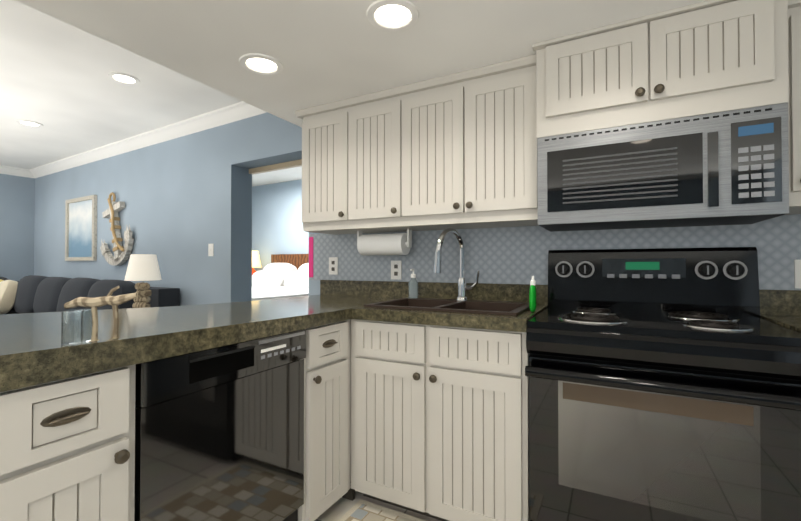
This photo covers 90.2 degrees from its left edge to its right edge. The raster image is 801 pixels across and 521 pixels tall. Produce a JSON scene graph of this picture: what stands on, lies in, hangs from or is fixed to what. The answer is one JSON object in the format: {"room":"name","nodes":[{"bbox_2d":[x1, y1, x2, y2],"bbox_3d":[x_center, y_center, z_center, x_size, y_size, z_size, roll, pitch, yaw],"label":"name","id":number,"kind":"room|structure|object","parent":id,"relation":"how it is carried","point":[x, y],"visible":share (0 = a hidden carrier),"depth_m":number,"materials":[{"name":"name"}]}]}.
{"room":"kitchen","nodes":[
{"label":"kitchen","id":0,"kind":"room"},
{"bbox_2d":[0,174,34,280],"bbox_3d":[-6.652,-0.131,3.813,0.391,2.600,4.801,0,-1,28],"label":"wall","id":1,"kind":"structure","parent":0,"point":[17,205],"depth_m":5.68,"materials":[{"name":"blue paint"}]},
{"bbox_2d":[0,0,301,186],"bbox_3d":[-2.997,-1.390,3.046,7.220,0.100,7.400,0,-1,31],"label":"ceiling","id":2,"kind":"structure","parent":0,"point":[64,90],"depth_m":3.21,"materials":[{"name":"white paint"}]},
{"bbox_2d":[16,120,42,126],"bbox_3d":[-3.592,-1.325,3.865,0.196,0.008,0.196,0,-1,28],"label":"recessed light","id":3,"kind":"object","parent":2,"relation":"in","point":[29,123],"visible":0.98,"depth_m":3.86,"materials":[{"name":"white"}]},
{"bbox_2d":[108,72,139,84],"bbox_3d":[-2.033,-1.336,2.936,0.196,0.008,0.196,0,-1,28],"label":"recessed light","id":4,"kind":"object","parent":2,"relation":"in","point":[124,78],"visible":1,"depth_m":2.93,"materials":[{"name":"white"}]},
{"bbox_2d":[34,112,301,305],"bbox_3d":[-2.955,-0.123,4.532,5.759,2.600,0.521,0,-1,28],"label":"wall","id":5,"kind":"structure","parent":0,"point":[174,195],"depth_m":4.01,"materials":[{"name":"blue paint"}]},
{"bbox_2d":[65,195,96,260],"bbox_3d":[-4.037,-0.395,5.031,0.800,0.795,0.035,0,-1,31],"label":"picture frame","id":6,"kind":"object","parent":5,"relation":"attached to","point":[80,228],"visible":1,"depth_m":5.02,"materials":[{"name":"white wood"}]},
{"bbox_2d":[100,192,133,265],"bbox_3d":[-3.209,-0.363,4.502,0.675,0.841,0.089,0,-1,31],"label":"art","id":7,"kind":"object","parent":5,"relation":"attached to","point":[121,255],"visible":1,"depth_m":4.49,"materials":[{"name":"white wood"}]},
{"bbox_2d":[2,101,265,177],"bbox_3d":[-2.965,-1.272,4.373,5.632,0.105,0.380,0,-1,28],"label":"crown molding","id":8,"kind":"structure","parent":5,"relation":"attached to","point":[224,115],"depth_m":4.16,"materials":[{"name":"white wood"}]},
{"bbox_2d":[208,244,213,255],"bbox_3d":[-1.750,-0.098,3.678,0.072,0.116,0.011,0,-1,31],"label":"switch plate","id":9,"kind":"object","parent":5,"relation":"attached to","point":[210,249],"visible":1,"depth_m":3.67,"materials":[{"name":"white plastic"}]},
{"bbox_2d":[231,150,301,301],"bbox_3d":[-0.968,0.154,3.352,1.125,2.020,0.289,0,-1,28],"label":"door frame","id":10,"kind":"structure","parent":5,"relation":"attached to","point":[241,205],"depth_m":3.61,"materials":[{"name":"blue paint"}]},
{"bbox_2d":[251,184,272,300],"bbox_3d":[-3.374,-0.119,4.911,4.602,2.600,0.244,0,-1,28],"label":"wall","id":11,"kind":"structure","parent":0,"point":[262,195],"depth_m":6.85,"materials":[{"name":"paint"}]},
{"bbox_2d":[272,179,308,253],"bbox_3d":[-1.119,-0.105,6.162,7.195,2.600,0.477,0,-1,28],"label":"wall","id":12,"kind":"structure","parent":0,"point":[277,225],"depth_m":6.53,"materials":[{"name":"paint"}]},
{"bbox_2d":[309,232,322,295],"bbox_3d":[0.911,-0.149,2.228,3.275,2.600,0.450,0,-1,28],"label":"wall","id":13,"kind":"structure","parent":0,"point":[314,287],"depth_m":2.76,"materials":[{"name":"paint"}]},
{"bbox_2d":[309,237,312,276],"bbox_3d":[-0.622,-0.023,2.773,0.037,0.280,0.004,0,-1,28],"label":"towel","id":14,"kind":"object","parent":13,"relation":"hanging from","point":[310,256],"visible":1,"depth_m":2.77,"materials":[{"name":"pink fabric"}]},
{"bbox_2d":[299,96,382,234],"bbox_3d":[-0.345,-0.539,2.452,0.404,0.726,0.331,0,-1,28],"label":"upper cabinet","id":15,"kind":"object","parent":13,"relation":"attached to","point":[330,131],"depth_m":2.30,"materials":[{"name":"grey paint"}]},
{"bbox_2d":[357,229,411,254],"bbox_3d":[-0.098,-0.104,2.324,0.344,0.146,0.124,0,-1,28],"label":"paper towel holder","id":16,"kind":"object","parent":15,"relation":"attached to","point":[388,244],"visible":1,"depth_m":2.27,"materials":[{"name":"white paper"}]},
{"bbox_2d":[359,84,422,232],"bbox_3d":[-0.070,-0.540,2.307,0.454,0.726,0.331,0,-1,28],"label":"upper cabinet","id":17,"kind":"object","parent":13,"relation":"attached to","point":[384,115],"depth_m":2.14,"materials":[{"name":"grey paint"}]},
{"bbox_2d":[411,55,538,230],"bbox_3d":[0.357,-0.543,2.082,0.747,0.726,0.331,0,-1,28],"label":"upper cabinet","id":18,"kind":"object","parent":13,"relation":"attached to","point":[458,150],"depth_m":1.90,"materials":[{"name":"grey paint"}]},
{"bbox_2d":[309,214,800,289],"bbox_3d":[0.762,0.029,2.047,3.173,0.440,0.004,0,-1,28],"label":"backsplash panel","id":19,"kind":"object","parent":13,"relation":"attached to","point":[508,255],"visible":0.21,"depth_m":2.10,"materials":[{"name":"tile"}]},
{"bbox_2d":[329,257,337,274],"bbox_3d":[-0.451,0.036,2.680,0.072,0.116,0.008,0,-1,28],"label":"electrical outlet","id":20,"kind":"object","parent":19,"relation":"attached to","point":[333,265],"visible":1,"depth_m":2.68,"materials":[{"name":"white plastic"}]},
{"bbox_2d":[391,261,401,279],"bbox_3d":[-0.027,0.059,2.456,0.072,0.116,0.008,0,-1,28],"label":"electrical outlet","id":21,"kind":"object","parent":19,"relation":"attached to","point":[396,269],"visible":1,"depth_m":2.45,"materials":[{"name":"white plastic"}]},
{"bbox_2d":[794,260,800,288],"bbox_3d":[1.619,0.054,1.589,0.072,0.116,0.008,0,-1,28],"label":"electrical outlet","id":22,"kind":"object","parent":19,"relation":"attached to","point":[797,273],"visible":1,"depth_m":1.60,"materials":[{"name":"white plastic"}]},
{"bbox_2d":[531,0,798,143],"bbox_3d":[1.023,-0.716,1.682,0.803,0.388,0.420,0,-1,28],"label":"upper cabinet","id":23,"kind":"object","parent":13,"relation":"attached to","point":[709,56],"depth_m":1.47,"materials":[{"name":"grey paint"}]},
{"bbox_2d":[537,103,788,231],"bbox_3d":[1.024,-0.336,1.679,0.796,0.368,0.415,0,-1,28],"label":"microwave","id":24,"kind":"object","parent":23,"relation":"attached to","point":[731,167],"visible":1,"depth_m":1.48,"materials":[{"name":"silver metal"}]},
{"bbox_2d":[785,0,800,214],"bbox_3d":[1.605,-0.550,1.424,0.460,0.726,0.331,0,-1,28],"label":"upper cabinet","id":25,"kind":"object","parent":13,"relation":"attached to","point":[794,117],"depth_m":1.37,"materials":[{"name":"grey paint"}]},
{"bbox_2d":[16,0,706,126],"bbox_3d":[-0.204,-1.201,0.097,3.250,0.544,4.820,0,-1,28],"label":"ceiling","id":26,"kind":"structure","parent":0,"point":[325,51],"depth_m":1.62,"materials":[{"name":"white paint"}]},
{"bbox_2d":[239,53,283,74],"bbox_3d":[-0.643,-0.904,1.846,0.196,0.008,0.196,0,-1,28],"label":"recessed light","id":27,"kind":"object","parent":26,"relation":"in","point":[260,63],"visible":1,"depth_m":1.83,"materials":[{"name":"white"}]},
{"bbox_2d":[366,0,418,31],"bbox_3d":[-0.028,-0.908,1.482,0.196,0.008,0.196,0,-1,28],"label":"recessed light","id":28,"kind":"object","parent":26,"relation":"in","point":[393,15],"visible":1,"depth_m":1.48,"materials":[{"name":"white"}]},
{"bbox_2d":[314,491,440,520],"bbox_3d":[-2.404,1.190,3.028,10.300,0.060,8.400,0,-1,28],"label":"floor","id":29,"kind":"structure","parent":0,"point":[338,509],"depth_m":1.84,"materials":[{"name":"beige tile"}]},
{"bbox_2d":[0,364,135,520],"bbox_3d":[-1.067,0.699,0.904,0.652,0.874,0.580,0,-1,28],"label":"base cabinet","id":30,"kind":"object","parent":29,"relation":"on","point":[67,449],"visible":1,"depth_m":0.90,"materials":[{"name":"grey paint"}]},
{"bbox_2d":[0,275,179,314],"bbox_3d":[-4.426,0.668,3.710,3.870,1.000,2.813,0,-1,28],"label":"sofa","id":31,"kind":"object","parent":29,"relation":"on","point":[33,294],"visible":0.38,"depth_m":4.30,"materials":[{"name":"black fabric"}]},
{"bbox_2d":[134,329,305,520],"bbox_3d":[-0.784,0.706,1.442,0.610,0.872,0.628,0,-1,28],"label":"dishwasher","id":32,"kind":"object","parent":29,"relation":"on","point":[219,433],"visible":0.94,"depth_m":1.25,"materials":[{"name":"black metal"}]},
{"bbox_2d":[252,254,308,300],"bbox_3d":[-1.945,0.537,5.424,1.610,1.300,1.960,0,-1,31],"label":"bed","id":33,"kind":"object","parent":29,"relation":"on","point":[283,276],"visible":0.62,"depth_m":5.85,"materials":[{"name":"white fabric"}]},
{"bbox_2d":[298,320,349,520],"bbox_3d":[-0.557,0.710,1.870,0.652,0.874,0.332,0,-1,28],"label":"base cabinet","id":34,"kind":"object","parent":29,"relation":"on","point":[326,422],"visible":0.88,"depth_m":1.70,"materials":[{"name":"beige wood"}]},
{"bbox_2d":[342,319,354,500],"bbox_3d":[-0.359,0.715,2.304,0.598,0.874,0.577,0,-1,28],"label":"base cabinet","id":35,"kind":"object","parent":29,"relation":"on","point":[349,494],"visible":0.06,"depth_m":1.92,"materials":[{"name":"beige wood"}]},
{"bbox_2d":[338,499,425,520],"bbox_3d":[0.006,1.136,1.450,0.765,0.012,0.615,0,-1,28],"label":"kitchen mat","id":36,"kind":"object","parent":29,"relation":"on","point":[361,510],"visible":1,"depth_m":1.78,"materials":[{"name":"beige fabric"}]},
{"bbox_2d":[351,319,529,520],"bbox_3d":[0.251,0.711,1.942,0.812,0.874,0.648,0,-1,28],"label":"base cabinet","id":37,"kind":"object","parent":29,"relation":"on","point":[439,422],"visible":0.94,"depth_m":1.65,"materials":[{"name":"beige wood"}]},
{"bbox_2d":[0,280,408,392],"bbox_3d":[-0.927,0.195,1.712,1.230,0.150,2.169,0,-1,28],"label":"countertop","id":38,"kind":"structure","parent":37,"relation":"on","point":[33,351],"depth_m":1.30,"materials":[{"name":"stone"}]},
{"bbox_2d":[61,286,136,345],"bbox_3d":[-0.782,0.139,1.030,0.140,0.147,0.124,0,-1,28],"label":"driftwood decor","id":39,"kind":"object","parent":38,"relation":"on","point":[79,326],"visible":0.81,"depth_m":1.02,"materials":[{"name":"driftwood"},{"name":"clear glass"}]},
{"bbox_2d":[364,228,529,315],"bbox_3d":[0.252,0.131,1.950,0.715,0.596,0.480,0,-1,28],"label":"double-bowl sink","id":40,"kind":"object","parent":38,"relation":"in","point":[461,303],"visible":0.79,"depth_m":2.04,"materials":[{"name":"brown metal"}]},
{"bbox_2d":[409,269,417,297],"bbox_3d":[0.072,0.130,2.267,0.056,0.167,0.063,0,-1,28],"label":"soap dispenser","id":41,"kind":"object","parent":40,"relation":"on","point":[413,283],"depth_m":2.25,"materials":[{"name":"blue"}]},
{"bbox_2d":[364,307,535,331],"bbox_3d":[0.168,0.245,1.691,0.725,0.050,0.085,0,-1,28],"label":"countertop","id":42,"kind":"structure","parent":37,"relation":"on","point":[518,323],"depth_m":1.63,"materials":[{"name":"stone"}]},
{"bbox_2d":[418,282,547,303],"bbox_3d":[0.421,0.201,2.171,0.725,0.150,0.099,0,-1,28],"label":"countertop","id":43,"kind":"structure","parent":37,"relation":"on","point":[437,290],"depth_m":2.18,"materials":[{"name":"stone"}]},
{"bbox_2d":[525,300,547,314],"bbox_3d":[0.585,0.246,1.773,0.063,0.050,0.450,0,-1,28],"label":"countertop","id":44,"kind":"structure","parent":37,"relation":"on","point":[540,307],"depth_m":1.89,"materials":[{"name":"stone"}]},
{"bbox_2d":[529,276,536,311],"bbox_3d":[0.565,0.143,1.700,0.027,0.153,0.065,0,-1,28],"label":"dish soap bottle","id":45,"kind":"object","parent":44,"relation":"on","point":[532,298],"visible":1,"depth_m":1.68,"materials":[{"name":"green plastic"}]},
{"bbox_2d":[525,247,800,520],"bbox_3d":[0.948,0.543,1.526,0.800,1.200,0.719,0,-1,28],"label":"range","id":46,"kind":"object","parent":29,"relation":"on","point":[664,384],"visible":1,"depth_m":1.32,"materials":[{"name":"black metal"}]},
{"bbox_3d":[-2.158,0.854,3.335,0.527,0.620,0.545,0,-1,28],"label":"end table","id":47,"kind":"object","parent":29,"relation":"on","visible":0},
{"bbox_2d":[124,254,161,307],"bbox_3d":[-2.190,0.246,3.396,0.268,0.594,0.268,0,-1,28],"label":"table lamp","id":48,"kind":"object","parent":47,"relation":"on","point":[143,267],"visible":0.67,"depth_m":3.34,"materials":[{"name":"white fabric"}]},
{"bbox_3d":[-2.471,0.818,6.607,0.492,0.765,0.464,0,-1,28],"label":"nightstand","id":49,"kind":"object","parent":29,"relation":"on","visible":0},
{"bbox_2d":[252,251,260,274],"bbox_3d":[-2.463,0.138,6.610,0.300,0.594,0.300,0,-1,28],"label":"lamp","id":50,"kind":"object","parent":49,"relation":"on","point":[256,262],"visible":0.29,"depth_m":6.54,"materials":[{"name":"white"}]},
{"bbox_2d":[759,289,800,330],"bbox_3d":[1.674,0.190,1.207,0.775,0.150,0.634,0,-1,28],"label":"countertop","id":51,"kind":"structure","parent":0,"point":[783,307],"depth_m":1.60,"materials":[{"name":"stone"}]}
]}

